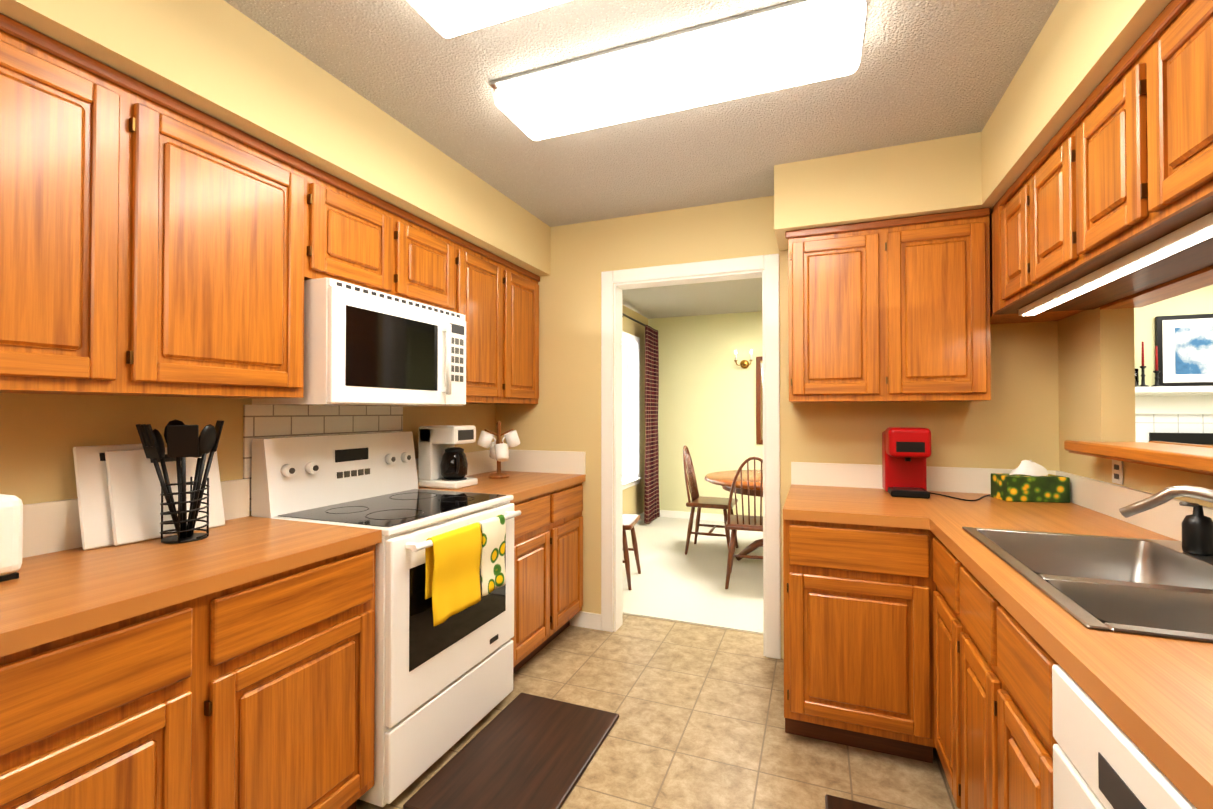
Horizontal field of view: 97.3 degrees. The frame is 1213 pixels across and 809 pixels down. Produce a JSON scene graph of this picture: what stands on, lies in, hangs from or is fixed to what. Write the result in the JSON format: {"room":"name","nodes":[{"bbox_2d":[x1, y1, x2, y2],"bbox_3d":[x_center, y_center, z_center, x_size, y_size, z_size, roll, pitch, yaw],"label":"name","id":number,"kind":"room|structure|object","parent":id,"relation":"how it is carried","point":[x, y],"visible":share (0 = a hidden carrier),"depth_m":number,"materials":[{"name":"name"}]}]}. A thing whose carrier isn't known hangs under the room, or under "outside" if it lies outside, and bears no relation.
{"room":"kitchen","nodes":[
{"label":"kitchen","id":0,"kind":"room"},
{"bbox_2d":[0,0,550,275],"bbox_3d":[-1.268,-0.978,1.515,0.395,0.300,4.026,0,-1,21],"label":"soffit","id":1,"kind":"structure","parent":0,"point":[222,60],"depth_m":1.66,"materials":[{"name":"beige paint"}]},
{"bbox_2d":[0,305,647,515],"bbox_3d":[-0.891,0.112,3.167,0.120,2.440,7.640,0,-1,21],"label":"wall","id":2,"kind":"structure","parent":0,"point":[42,436],"depth_m":1.57,"materials":[{"name":"beige paint"}]},
{"bbox_2d":[0,13,171,396],"bbox_3d":[-1.434,-0.431,1.175,0.328,0.798,0.606,0,-1,21],"label":"upper cabinet","id":3,"kind":"object","parent":2,"relation":"attached to","point":[154,242],"depth_m":1.25,"materials":[{"name":"brown wood"}]},
{"bbox_2d":[168,97,315,397],"bbox_3d":[-1.268,-0.426,1.598,0.328,0.798,0.578,0,-1,21],"label":"upper cabinet","id":4,"kind":"object","parent":2,"relation":"attached to","point":[242,215],"depth_m":1.58,"materials":[{"name":"brown wood"}]},
{"bbox_2d":[243,405,402,510],"bbox_3d":[-1.164,0.197,2.292,0.008,0.388,0.790,0,-1,21],"label":"tile backsplash","id":5,"kind":"structure","parent":2,"relation":"attached to","point":[265,421],"depth_m":2.17,"materials":[{"name":"beige tile"}]},
{"bbox_2d":[316,167,411,299],"bbox_3d":[-1.076,-0.626,2.089,0.328,0.386,0.472,0,-1,21],"label":"upper cabinet","id":6,"kind":"object","parent":2,"relation":"attached to","point":[363,239],"depth_m":2.02,"materials":[{"name":"brown wood"}]},
{"bbox_2d":[252,277,465,405],"bbox_3d":[-0.949,-0.213,2.212,0.429,0.430,0.756,0,-1,21],"label":"microwave","id":7,"kind":"object","parent":6,"relation":"attached to","point":[363,346],"visible":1,"depth_m":1.98,"materials":[{"name":"white"}]},
{"bbox_2d":[412,214,463,312],"bbox_3d":[-0.954,-0.623,2.399,0.328,0.386,0.471,0,-1,21],"label":"upper cabinet","id":8,"kind":"object","parent":2,"relation":"attached to","point":[437,252],"depth_m":2.42,"materials":[{"name":"brown wood"}]},
{"bbox_2d":[460,240,515,403],"bbox_3d":[-0.779,-0.411,2.842,0.328,0.798,0.487,0,-1,21],"label":"upper cabinet","id":9,"kind":"object","parent":2,"relation":"attached to","point":[487,280],"depth_m":2.81,"materials":[{"name":"brown wood"}]},
{"bbox_2d":[516,265,539,403],"bbox_3d":[-0.651,-0.407,3.166,0.328,0.798,0.485,0,-1,21],"label":"upper cabinet","id":10,"kind":"object","parent":2,"relation":"attached to","point":[527,287],"depth_m":3.18,"materials":[{"name":"brown wood"}]},
{"bbox_2d":[622,331,641,489],"bbox_3d":[0.004,0.053,5.357,0.135,1.690,1.870,0,-1,21],"label":"dining room window","id":11,"kind":"structure","parent":2,"relation":"in","point":[628,403],"depth_m":6.12,"materials":[{"name":"white"}]},
{"bbox_2d":[622,313,645,325],"bbox_3d":[0.112,-0.922,5.406,0.114,0.052,2.462,0,-1,21],"label":"curtain rod","id":12,"kind":"object","parent":2,"relation":"attached to","point":[625,315],"visible":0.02,"depth_m":5.71,"materials":[{"name":"black metal"}]},
{"bbox_2d":[644,325,659,523],"bbox_3d":[0.530,0.218,6.206,0.077,2.230,0.503,0,-1,21],"label":"panel","id":13,"kind":"object","parent":12,"relation":"hanging from","point":[651,498],"visible":1,"depth_m":6.13,"materials":[{"name":"brown fabric"}]},
{"bbox_2d":[635,512,643,524],"bbox_3d":[-0.075,1.309,5.048,0.012,0.090,3.234,0,-1,21],"label":"baseboard","id":14,"kind":"structure","parent":2,"relation":"attached to","point":[642,514],"depth_m":6.27,"materials":[{"name":"white"}]},
{"bbox_2d":[224,0,1058,318],"bbox_3d":[2.422,-1.174,1.880,7.240,0.100,7.640,0,-1,21],"label":"ceiling","id":15,"kind":"structure","parent":0,"point":[926,70],"depth_m":1.96,"materials":[{"name":"white paint"}]},
{"bbox_2d":[407,0,569,37],"bbox_3d":[0.027,-1.089,1.198,1.188,0.084,0.298,0,-1,21],"label":"ceiling light","id":16,"kind":"object","parent":15,"relation":"attached to","point":[448,18],"visible":1,"depth_m":1.42,"materials":[{"name":"translucent white acrylic plastic"}]},
{"bbox_2d":[489,0,866,140],"bbox_3d":[0.200,-1.082,1.774,1.188,0.084,0.298,0,-1,21],"label":"ceiling light","id":17,"kind":"object","parent":15,"relation":"attached to","point":[788,45],"visible":1,"depth_m":1.68,"materials":[{"name":"translucent white acrylic plastic"}]},
{"bbox_2d":[356,614,959,808],"bbox_3d":[-0.058,1.337,1.097,3.174,0.060,4.426,0,-1,21],"label":"floor","id":18,"kind":"structure","parent":0,"point":[700,721],"depth_m":2.12,"materials":[{"name":"beige tile"}]},
{"bbox_2d":[0,592,215,808],"bbox_3d":[-1.302,0.869,1.084,0.628,0.876,0.519,0,-1,21],"label":"base cabinet","id":19,"kind":"object","parent":18,"relation":"on","point":[121,714],"depth_m":1.07,"materials":[{"name":"brown wood"}]},
{"bbox_2d":[0,479,381,656],"bbox_3d":[-1.452,0.339,0.702,0.633,0.174,2.403,0,-1,21],"label":"countertop","id":20,"kind":"structure","parent":19,"relation":"on","point":[64,585],"depth_m":1.33,"materials":[{"name":"laminate"}]},
{"bbox_2d":[0,494,22,581],"bbox_3d":[-1.454,0.295,1.117,0.180,0.192,0.318,0,-1,21],"label":"toaster","id":21,"kind":"object","parent":20,"relation":"on","point":[11,527],"visible":1,"depth_m":1.19,"materials":[{"name":"white plastic"}]},
{"bbox_2d":[73,444,142,550],"bbox_3d":[-1.402,0.256,1.544,0.061,0.280,0.200,0,-1,21],"label":"cutting board","id":22,"kind":"object","parent":20,"relation":"on","point":[93,498],"visible":0.38,"depth_m":1.48,"materials":[{"name":"white plastic"}]},
{"bbox_2d":[105,447,224,545],"bbox_3d":[-1.341,0.264,1.639,0.060,0.265,0.300,0,-1,21],"label":"cutting board","id":23,"kind":"object","parent":20,"relation":"on","point":[134,486],"visible":0.71,"depth_m":1.57,"materials":[{"name":"white plastic"}]},
{"bbox_2d":[136,419,223,543],"bbox_3d":[-1.235,0.220,1.562,0.179,0.354,0.211,0,-1,21],"label":"utensil holder","id":24,"kind":"object","parent":20,"relation":"on","point":[183,440],"visible":1,"depth_m":1.55,"materials":[{"name":"black metal"}]},
{"bbox_2d":[216,544,375,808],"bbox_3d":[-1.111,0.875,1.570,0.628,0.876,0.526,0,-1,21],"label":"base cabinet","id":25,"kind":"object","parent":18,"relation":"on","point":[258,694],"depth_m":1.44,"materials":[{"name":"brown wood"}]},
{"bbox_2d":[251,431,520,806],"bbox_3d":[-0.820,0.722,2.150,0.706,1.195,0.756,0,-1,21],"label":"stove","id":26,"kind":"object","parent":18,"relation":"on","point":[443,688],"visible":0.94,"depth_m":1.96,"materials":[{"name":"white metal"}]},
{"bbox_2d":[425,523,481,626],"bbox_3d":[-0.541,0.595,1.915,0.045,0.293,0.274,0,-1,21],"label":"towel","id":27,"kind":"object","parent":26,"relation":"hanging from","point":[452,572],"visible":1,"depth_m":1.89,"materials":[{"name":"yellow fabric"}]},
{"bbox_2d":[477,515,505,595],"bbox_3d":[-0.459,0.593,2.126,0.045,0.283,0.164,0,-1,21],"label":"towel","id":28,"kind":"object","parent":26,"relation":"hanging from","point":[492,559],"visible":0.85,"depth_m":2.11,"materials":[{"name":"fabric"}]},
{"bbox_2d":[403,693,618,808],"bbox_3d":[-0.304,1.308,1.992,0.478,0.018,0.750,0,-1,21],"label":"area rug","id":29,"kind":"object","parent":18,"relation":"on","point":[524,751],"visible":0.9,"depth_m":1.95,"materials":[{"name":"brown fabric"}]},
{"bbox_2d":[511,482,582,673],"bbox_3d":[-0.579,0.891,2.923,0.627,0.875,0.855,0,-1,21],"label":"base cabinet","id":30,"kind":"object","parent":18,"relation":"on","point":[548,565],"visible":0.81,"depth_m":2.76,"materials":[{"name":"brown wood"}]},
{"bbox_2d":[415,450,585,502],"bbox_3d":[-0.577,0.366,2.929,0.633,0.174,0.855,0,-1,21],"label":"countertop","id":31,"kind":"structure","parent":30,"relation":"on","point":[532,473],"depth_m":3.20,"materials":[{"name":"laminate"}]},
{"bbox_2d":[418,425,477,488],"bbox_3d":[-0.799,0.258,2.707,0.237,0.305,0.185,0,-1,21],"label":"coffee maker","id":32,"kind":"object","parent":31,"relation":"on","point":[442,461],"visible":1,"depth_m":2.65,"materials":[{"name":"white plastic"}]},
{"bbox_2d":[477,421,520,478],"bbox_3d":[-0.617,0.252,3.057,0.201,0.325,0.201,0,-1,21],"label":"mug tree","id":33,"kind":"object","parent":31,"relation":"on","point":[499,451],"visible":1,"depth_m":3.03,"materials":[{"name":"white ceramic"}]},
{"bbox_2d":[825,794,885,808],"bbox_3d":[0.760,1.300,1.278,0.425,0.018,0.920,0,-1,21],"label":"area rug","id":34,"kind":"object","parent":18,"relation":"on","point":[833,802],"visible":1,"depth_m":1.73,"materials":[{"name":"brown fabric"}]},
{"bbox_2d":[783,519,935,762],"bbox_3d":[1.065,0.884,2.327,0.516,0.875,0.763,0,-1,21],"label":"base cabinet","id":35,"kind":"object","parent":18,"relation":"on","point":[858,642],"visible":0.98,"depth_m":1.98,"materials":[{"name":"brown wood"}]},
{"bbox_2d":[783,462,930,528],"bbox_3d":[1.045,0.369,2.331,0.480,0.155,0.782,0,-1,21],"label":"countertop","id":36,"kind":"structure","parent":35,"relation":"on","point":[818,492],"depth_m":2.29,"materials":[{"name":"laminate"}]},
{"bbox_2d":[882,427,930,498],"bbox_3d":[1.373,0.255,2.446,0.170,0.305,0.262,0,-1,21],"label":"coffee brewer","id":37,"kind":"object","parent":36,"relation":"on","point":[906,452],"visible":1,"depth_m":2.40,"materials":[{"name":"red plastic"}]},
{"bbox_2d":[933,537,952,794],"bbox_3d":[1.369,0.875,1.586,0.626,0.876,0.348,0,-1,21],"label":"base cabinet","id":38,"kind":"object","parent":18,"relation":"on","point":[943,724],"depth_m":1.74,"materials":[{"name":"brown wood"}]},
{"bbox_2d":[949,551,976,808],"bbox_3d":[1.231,0.871,1.233,0.626,0.876,0.411,0,-1,21],"label":"base cabinet","id":39,"kind":"object","parent":18,"relation":"on","point":[962,584],"depth_m":1.48,"materials":[{"name":"brown wood"}]},
{"bbox_2d":[977,580,1058,808],"bbox_3d":[1.131,0.868,0.979,0.626,0.876,0.410,0,-1,21],"label":"base cabinet","id":40,"kind":"object","parent":18,"relation":"on","point":[994,739],"depth_m":1.12,"materials":[{"name":"brown wood"}]},
{"bbox_2d":[919,466,1212,808],"bbox_3d":[0.976,0.348,0.617,0.646,0.155,4.022,0,-1,21],"label":"countertop","id":41,"kind":"structure","parent":40,"relation":"on","point":[1151,697],"depth_m":0.92,"materials":[{"name":"laminate"}]},
{"bbox_2d":[929,492,990,500],"bbox_3d":[1.561,0.402,2.336,0.254,0.005,0.207,0,-1,21],"label":"power cord","id":42,"kind":"object","parent":41,"relation":"on","point":[960,498],"visible":0.94,"depth_m":2.31,"materials":[{"name":"black plastic"}]},
{"bbox_2d":[991,460,1069,502],"bbox_3d":[1.803,0.320,2.277,0.240,0.171,0.120,0,-1,7],"label":"tissue box","id":43,"kind":"object","parent":41,"relation":"on","point":[1027,481],"visible":0.98,"depth_m":2.23,"materials":[{"name":"multicoloured"}]},
{"bbox_2d":[962,527,1212,642],"bbox_3d":[1.244,0.482,1.227,0.539,0.191,0.860,0,-1,21],"label":"sink","id":44,"kind":"object","parent":41,"relation":"in","point":[1154,587],"visible":0.58,"depth_m":1.33,"materials":[{"name":"silver metal"}]},
{"bbox_2d":[1179,502,1212,555],"bbox_3d":[1.549,0.322,1.399,0.065,0.132,0.060,0,-1,21],"label":"soap dispenser","id":45,"kind":"object","parent":44,"relation":"on","point":[1197,531],"visible":1,"depth_m":1.38,"materials":[{"name":"black plastic"}]},
{"bbox_2d":[1119,485,1212,517],"bbox_3d":[1.334,0.283,1.130,0.274,0.203,0.303,0,-1,21],"label":"faucet","id":46,"kind":"object","parent":41,"relation":"on","point":[1165,495],"visible":1,"depth_m":1.24,"materials":[{"name":"silver metal"}]},
{"bbox_2d":[1052,664,1196,808],"bbox_3d":[0.927,0.864,0.514,0.610,0.872,0.596,0,-1,21],"label":"dishwasher","id":47,"kind":"object","parent":18,"relation":"on","point":[1101,760],"visible":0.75,"depth_m":0.76,"materials":[{"name":"white metal"},{"name":"black plastic"}]},
{"bbox_2d":[623,517,762,633],"bbox_3d":[2.422,1.342,1.849,7.240,0.068,7.640,0,-1,21],"label":"floor carpet","id":48,"kind":"object","parent":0,"point":[672,581],"depth_m":4.10,"materials":[{"name":"beige carpet"}]},
{"bbox_2d":[623,514,640,589],"bbox_3d":[-0.002,0.856,4.094,0.471,0.978,0.422,0,-1,13],"label":"chair","id":49,"kind":"object","parent":48,"relation":"on","point":[630,521],"visible":0.29,"depth_m":3.94,"materials":[{"name":"brown wood"}]},
{"bbox_2d":[683,445,737,554],"bbox_3d":[0.949,0.866,4.927,0.471,0.978,0.422,0,-1,21],"label":"chair","id":50,"kind":"object","parent":48,"relation":"on","point":[698,501],"visible":0.83,"depth_m":4.86,"materials":[{"name":"brown wood"}]},
{"bbox_2d":[705,470,762,560],"bbox_3d":[1.433,0.974,4.477,1.200,0.732,1.200,0,-1,21],"label":"dining table","id":51,"kind":"object","parent":48,"relation":"on","point":[724,479],"visible":0.19,"depth_m":4.41,"materials":[{"name":"brown wood"}]},
{"bbox_2d":[725,456,762,588],"bbox_3d":[1.110,0.854,3.977,0.422,0.978,0.471,0,-1,16],"label":"chair","id":52,"kind":"object","parent":48,"relation":"on","point":[736,522],"visible":0.52,"depth_m":3.86,"materials":[{"name":"brown wood"}]},
{"bbox_2d":[1135,386,1212,445],"bbox_3d":[4.860,0.597,3.988,1.780,1.490,0.448,0,-1,21],"label":"fireplace","id":53,"kind":"object","parent":48,"relation":"on","point":[1180,414],"visible":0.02,"depth_m":4.29,"materials":[{"name":"white tile"}]},
{"bbox_2d":[1135,369,1138,386],"bbox_3d":[4.293,-0.220,4.346,0.060,0.150,0.058,0,-1,21],"label":"pillar candle","id":54,"kind":"object","parent":53,"relation":"on","point":[1136,377],"visible":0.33,"depth_m":4.32,"materials":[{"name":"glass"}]},
{"bbox_2d":[1139,342,1148,386],"bbox_3d":[4.357,-0.330,4.332,0.070,0.370,0.068,0,-1,21],"label":"candlestick","id":55,"kind":"object","parent":53,"relation":"on","point":[1142,367],"visible":0.94,"depth_m":4.33,"materials":[{"name":"black metal"}]},
{"bbox_2d":[1151,346,1161,386],"bbox_3d":[4.436,-0.310,4.301,0.070,0.330,0.068,0,-1,21],"label":"candlestick","id":56,"kind":"object","parent":53,"relation":"on","point":[1156,372],"visible":0.88,"depth_m":4.30,"materials":[{"name":"black"}]},
{"bbox_2d":[1155,314,1212,385],"bbox_3d":[4.917,-0.437,4.200,0.900,0.578,0.032,0,-1,21],"label":"picture frame","id":57,"kind":"object","parent":53,"relation":"on","point":[1184,344],"visible":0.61,"depth_m":4.29,"materials":[{"name":"black"}]},
{"bbox_2d":[648,311,762,515],"bbox_3d":[3.854,0.138,5.341,7.120,2.440,0.120,0,-1,21],"label":"wall","id":58,"kind":"structure","parent":0,"point":[707,403],"depth_m":6.33,"materials":[{"name":"beige paint"}]},
{"bbox_2d":[660,510,723,521],"bbox_3d":[3.774,1.312,5.288,7.000,0.090,0.012,0,-1,21],"label":"baseboard","id":59,"kind":"structure","parent":58,"relation":"attached to","point":[663,513],"depth_m":6.38,"materials":[{"name":"white wood"}]},
{"bbox_2d":[734,350,752,367],"bbox_3d":[1.576,-0.523,6.115,0.210,0.201,0.118,0,-1,21],"label":"sconce","id":60,"kind":"object","parent":58,"relation":"attached to","point":[744,364],"visible":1,"depth_m":6.11,"materials":[{"name":"gold metal"}]},
{"bbox_2d":[756,356,762,443],"bbox_3d":[2.066,-0.055,5.964,0.760,1.000,0.030,0,-1,21],"label":"wall mirror","id":61,"kind":"object","parent":58,"relation":"attached to","point":[759,400],"visible":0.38,"depth_m":6.08,"materials":[{"name":"brown wood"}]},
{"bbox_2d":[496,196,1058,658],"bbox_3d":[0.727,0.109,2.945,3.054,2.440,0.120,0,-1,21],"label":"wall","id":62,"kind":"structure","parent":0,"point":[1012,422],"depth_m":2.90,"materials":[{"name":"beige paint"}]},
{"bbox_2d":[570,611,600,629],"bbox_3d":[-0.374,1.288,3.293,0.740,0.090,0.012,0,-1,21],"label":"baseboard","id":63,"kind":"structure","parent":62,"relation":"attached to","point":[586,620],"depth_m":3.19,"materials":[{"name":"white wood"}]},
{"bbox_2d":[601,254,780,658],"bbox_3d":[0.465,0.268,3.046,1.010,2.125,0.152,0,-1,21],"label":"door frame","id":64,"kind":"structure","parent":62,"relation":"attached to","point":[611,608],"depth_m":3.01,"materials":[{"name":"white wood"}]},
{"bbox_2d":[785,208,990,401],"bbox_3d":[1.271,-0.415,2.496,0.805,0.798,0.327,0,-1,21],"label":"upper cabinet","id":65,"kind":"object","parent":62,"relation":"attached to","point":[893,310],"visible":1,"depth_m":2.33,"materials":[{"name":"brown wood"}]},
{"bbox_2d":[774,133,975,250],"bbox_3d":[1.219,-0.966,2.506,0.800,0.300,0.362,0,-1,21],"label":"soffit","id":66,"kind":"structure","parent":0,"point":[935,176],"depth_m":2.33,"materials":[{"name":"beige paint"}]},
{"bbox_2d":[976,0,1170,212],"bbox_3d":[1.106,-0.990,0.582,0.370,0.300,4.026,0,-1,21],"label":"soffit","id":67,"kind":"structure","parent":0,"point":[1080,42],"depth_m":1.54,"materials":[{"name":"beige paint"}]},
{"bbox_2d":[1058,307,1212,507],"bbox_3d":[1.325,0.079,0.483,0.100,2.440,4.026,0,-1,21],"label":"wall","id":68,"kind":"structure","parent":0,"point":[1096,362],"depth_m":2.02,"materials":[{"name":"beige paint"}]},
{"bbox_2d":[989,211,1095,323],"bbox_3d":[1.770,-0.597,2.212,0.326,0.441,0.493,0,-1,21],"label":"upper cabinet","id":69,"kind":"object","parent":68,"relation":"attached to","point":[1054,314],"depth_m":2.24,"materials":[{"name":"brown wood"}]},
{"bbox_2d":[1018,212,1212,315],"bbox_3d":[1.405,-0.362,1.512,0.050,0.029,1.170,0,-1,21],"label":"under-cabinet light","id":70,"kind":"object","parent":69,"relation":"attached to","point":[1199,230],"visible":1,"depth_m":1.34,"materials":[{"name":"white plastic"}]},
{"bbox_2d":[993,184,1127,311],"bbox_3d":[1.634,-0.602,1.868,0.326,0.441,0.352,0,-1,21],"label":"upper cabinet","id":71,"kind":"object","parent":68,"relation":"attached to","point":[1003,209],"depth_m":2.04,"materials":[{"name":"brown wood"}]},
{"bbox_2d":[1013,138,1192,303],"bbox_3d":[1.532,-0.605,1.608,0.326,0.441,0.483,0,-1,21],"label":"upper cabinet","id":72,"kind":"object","parent":68,"relation":"attached to","point":[1033,189],"depth_m":1.76,"materials":[{"name":"brown wood"}]},
{"bbox_2d":[1112,460,1122,484],"bbox_3d":[1.827,0.239,1.909,0.006,0.085,0.070,0,-1,21],"label":"outlet","id":73,"kind":"object","parent":68,"relation":"attached to","point":[1117,471],"visible":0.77,"depth_m":1.90,"materials":[{"name":"white plastic"}]},
{"bbox_2d":[1053,69,1212,279],"bbox_3d":[1.406,-0.609,1.287,0.326,0.441,0.482,0,-1,21],"label":"upper cabinet","id":74,"kind":"object","parent":68,"relation":"attached to","point":[1083,146],"depth_m":1.44,"materials":[{"name":"brown wood"}]},
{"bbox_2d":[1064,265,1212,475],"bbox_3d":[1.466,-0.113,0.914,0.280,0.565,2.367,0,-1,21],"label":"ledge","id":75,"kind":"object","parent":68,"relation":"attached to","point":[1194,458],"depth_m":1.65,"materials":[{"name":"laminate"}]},
{"bbox_2d":[1113,0,1212,247],"bbox_3d":[1.280,-0.613,0.966,0.326,0.441,0.484,0,-1,21],"label":"upper cabinet","id":76,"kind":"object","parent":68,"relation":"attached to","point":[1120,166],"depth_m":1.12,"materials":[{"name":"brown wood"}]},
{"bbox_2d":[1134,285,1212,386],"bbox_3d":[5.053,0.128,4.483,1.900,2.440,0.600,0,-1,21],"label":"wall","id":77,"kind":"structure","parent":0,"point":[1198,301],"depth_m":4.39,"materials":[{"name":"beige paint"}]}
]}

